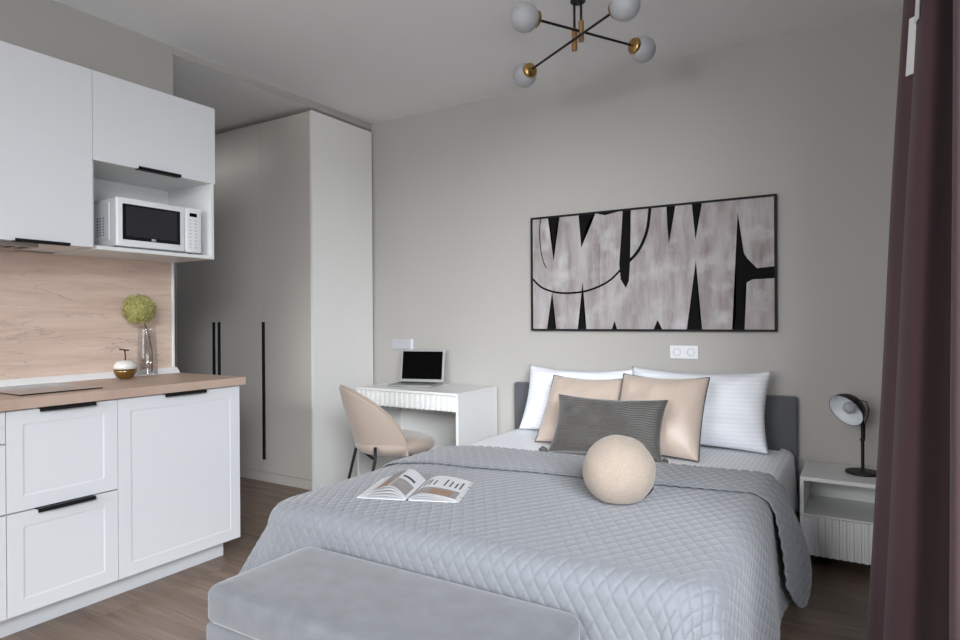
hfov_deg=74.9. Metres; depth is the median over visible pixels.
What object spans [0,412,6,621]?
base cabinet
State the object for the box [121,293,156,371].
flower
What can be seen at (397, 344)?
switch plate
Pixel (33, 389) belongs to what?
cooktop
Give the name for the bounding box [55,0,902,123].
ceiling
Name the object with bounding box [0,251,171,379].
backsplash
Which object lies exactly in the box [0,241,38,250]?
range hood
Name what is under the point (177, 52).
trim
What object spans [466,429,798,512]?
mattress
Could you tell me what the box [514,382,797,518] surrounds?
double bed
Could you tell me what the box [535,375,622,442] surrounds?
throw cushion
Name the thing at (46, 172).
upper cabinet
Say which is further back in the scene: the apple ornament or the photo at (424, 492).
the apple ornament
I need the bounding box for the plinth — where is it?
[0,543,222,637]
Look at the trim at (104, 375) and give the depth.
2.97 m
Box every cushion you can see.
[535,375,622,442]
[539,394,668,462]
[583,435,655,503]
[620,373,709,461]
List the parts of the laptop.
lid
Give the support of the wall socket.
attached to the wall at (806, 118)
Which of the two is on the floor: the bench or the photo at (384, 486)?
the bench
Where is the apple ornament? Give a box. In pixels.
[113,349,136,378]
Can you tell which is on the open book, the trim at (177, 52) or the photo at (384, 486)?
the photo at (384, 486)
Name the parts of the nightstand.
leg, drawer, panel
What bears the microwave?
in the upper cabinet at (151, 145)
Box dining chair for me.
[339,384,434,478]
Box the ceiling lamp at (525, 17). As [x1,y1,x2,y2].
[511,0,655,87]
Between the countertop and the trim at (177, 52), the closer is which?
the countertop
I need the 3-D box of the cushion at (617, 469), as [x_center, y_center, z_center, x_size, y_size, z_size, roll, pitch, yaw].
[0.502,0.535,2.268,0.259,0.235,0.259,0,0,31]
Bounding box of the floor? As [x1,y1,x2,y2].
[0,477,870,639]
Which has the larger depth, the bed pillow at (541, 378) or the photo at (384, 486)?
the bed pillow at (541, 378)
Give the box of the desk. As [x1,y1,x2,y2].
[356,381,496,475]
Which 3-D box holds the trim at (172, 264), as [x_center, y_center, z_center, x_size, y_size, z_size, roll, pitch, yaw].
[-1.685,-0.027,3.432,0.025,0.568,0.010,0,0,31]
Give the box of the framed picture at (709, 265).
[530,194,777,331]
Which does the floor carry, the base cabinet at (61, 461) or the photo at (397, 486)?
the base cabinet at (61, 461)
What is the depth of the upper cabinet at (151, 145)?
3.03 m
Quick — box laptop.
[388,349,444,387]
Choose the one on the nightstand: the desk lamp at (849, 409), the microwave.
the desk lamp at (849, 409)
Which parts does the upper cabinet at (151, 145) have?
flap door, handle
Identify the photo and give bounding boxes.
[373,469,407,490]
[374,479,392,489]
[389,478,413,495]
[412,487,459,498]
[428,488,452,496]
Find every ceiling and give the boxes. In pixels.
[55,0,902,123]
[173,55,369,133]
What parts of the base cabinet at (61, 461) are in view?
drawer, drawer, handle, handle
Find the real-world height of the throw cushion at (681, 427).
0.387 m
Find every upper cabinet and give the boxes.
[0,40,92,252]
[53,70,214,262]
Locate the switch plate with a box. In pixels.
[392,339,410,349]
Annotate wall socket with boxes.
[670,345,697,358]
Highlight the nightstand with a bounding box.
[800,461,876,564]
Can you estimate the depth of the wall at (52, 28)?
3.08 m
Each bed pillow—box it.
[519,365,632,428]
[632,366,771,453]
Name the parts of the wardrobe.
panel, door, handle, handle, door, handle, door, panel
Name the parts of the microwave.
panel, door, control panel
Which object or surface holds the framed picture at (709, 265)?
attached to the wall at (806, 118)
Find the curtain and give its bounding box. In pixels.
[866,0,959,639]
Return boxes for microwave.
[94,196,200,253]
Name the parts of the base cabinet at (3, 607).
drawer, drawer, drawer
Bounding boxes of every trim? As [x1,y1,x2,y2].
[0,367,179,386]
[171,263,174,366]
[173,47,371,129]
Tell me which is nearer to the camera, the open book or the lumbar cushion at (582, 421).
the open book
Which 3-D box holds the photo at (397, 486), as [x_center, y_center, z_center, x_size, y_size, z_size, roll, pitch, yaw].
[-0.297,0.633,2.382,0.062,0.036,0.113,0,0,10]
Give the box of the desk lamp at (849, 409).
[829,393,875,476]
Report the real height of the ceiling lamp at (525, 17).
0.258 m
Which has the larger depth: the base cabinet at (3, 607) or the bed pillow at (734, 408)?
the bed pillow at (734, 408)
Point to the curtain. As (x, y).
(914, 590)
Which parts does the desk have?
panel, drawer, panel, panel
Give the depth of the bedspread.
2.03 m
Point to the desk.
(452, 414)
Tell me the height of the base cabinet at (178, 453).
0.756 m
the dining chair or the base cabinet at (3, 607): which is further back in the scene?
the dining chair
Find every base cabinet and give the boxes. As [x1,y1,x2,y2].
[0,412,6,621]
[3,399,117,618]
[115,386,239,579]
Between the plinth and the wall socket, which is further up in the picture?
the wall socket
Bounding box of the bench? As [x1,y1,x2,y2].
[206,546,579,639]
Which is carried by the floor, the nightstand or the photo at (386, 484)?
the nightstand
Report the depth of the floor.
2.59 m
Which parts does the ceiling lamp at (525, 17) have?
glass globe, glass globe, arm, rod, rod, arm, glass globe, glass globe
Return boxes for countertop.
[0,373,245,411]
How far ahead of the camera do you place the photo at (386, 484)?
2.42 m
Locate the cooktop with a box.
[0,383,102,395]
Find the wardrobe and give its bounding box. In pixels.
[175,110,372,489]
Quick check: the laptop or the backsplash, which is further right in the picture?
the laptop
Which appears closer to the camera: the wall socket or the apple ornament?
the apple ornament
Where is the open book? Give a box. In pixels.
[356,469,472,502]
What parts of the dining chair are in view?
leg, leg, backrest, seat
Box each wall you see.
[0,0,174,326]
[175,328,175,366]
[369,8,902,523]
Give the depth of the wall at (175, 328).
5.61 m
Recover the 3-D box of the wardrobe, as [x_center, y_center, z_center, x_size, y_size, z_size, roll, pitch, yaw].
[-1.663,-0.131,4.977,1.575,2.620,0.628,0,0,31]
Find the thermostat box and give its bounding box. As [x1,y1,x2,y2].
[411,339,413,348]
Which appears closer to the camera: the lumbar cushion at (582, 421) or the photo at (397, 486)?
the photo at (397, 486)
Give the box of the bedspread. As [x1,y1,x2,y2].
[239,445,811,639]
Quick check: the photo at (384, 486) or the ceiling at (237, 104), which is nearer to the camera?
the photo at (384, 486)
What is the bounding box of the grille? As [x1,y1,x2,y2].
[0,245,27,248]

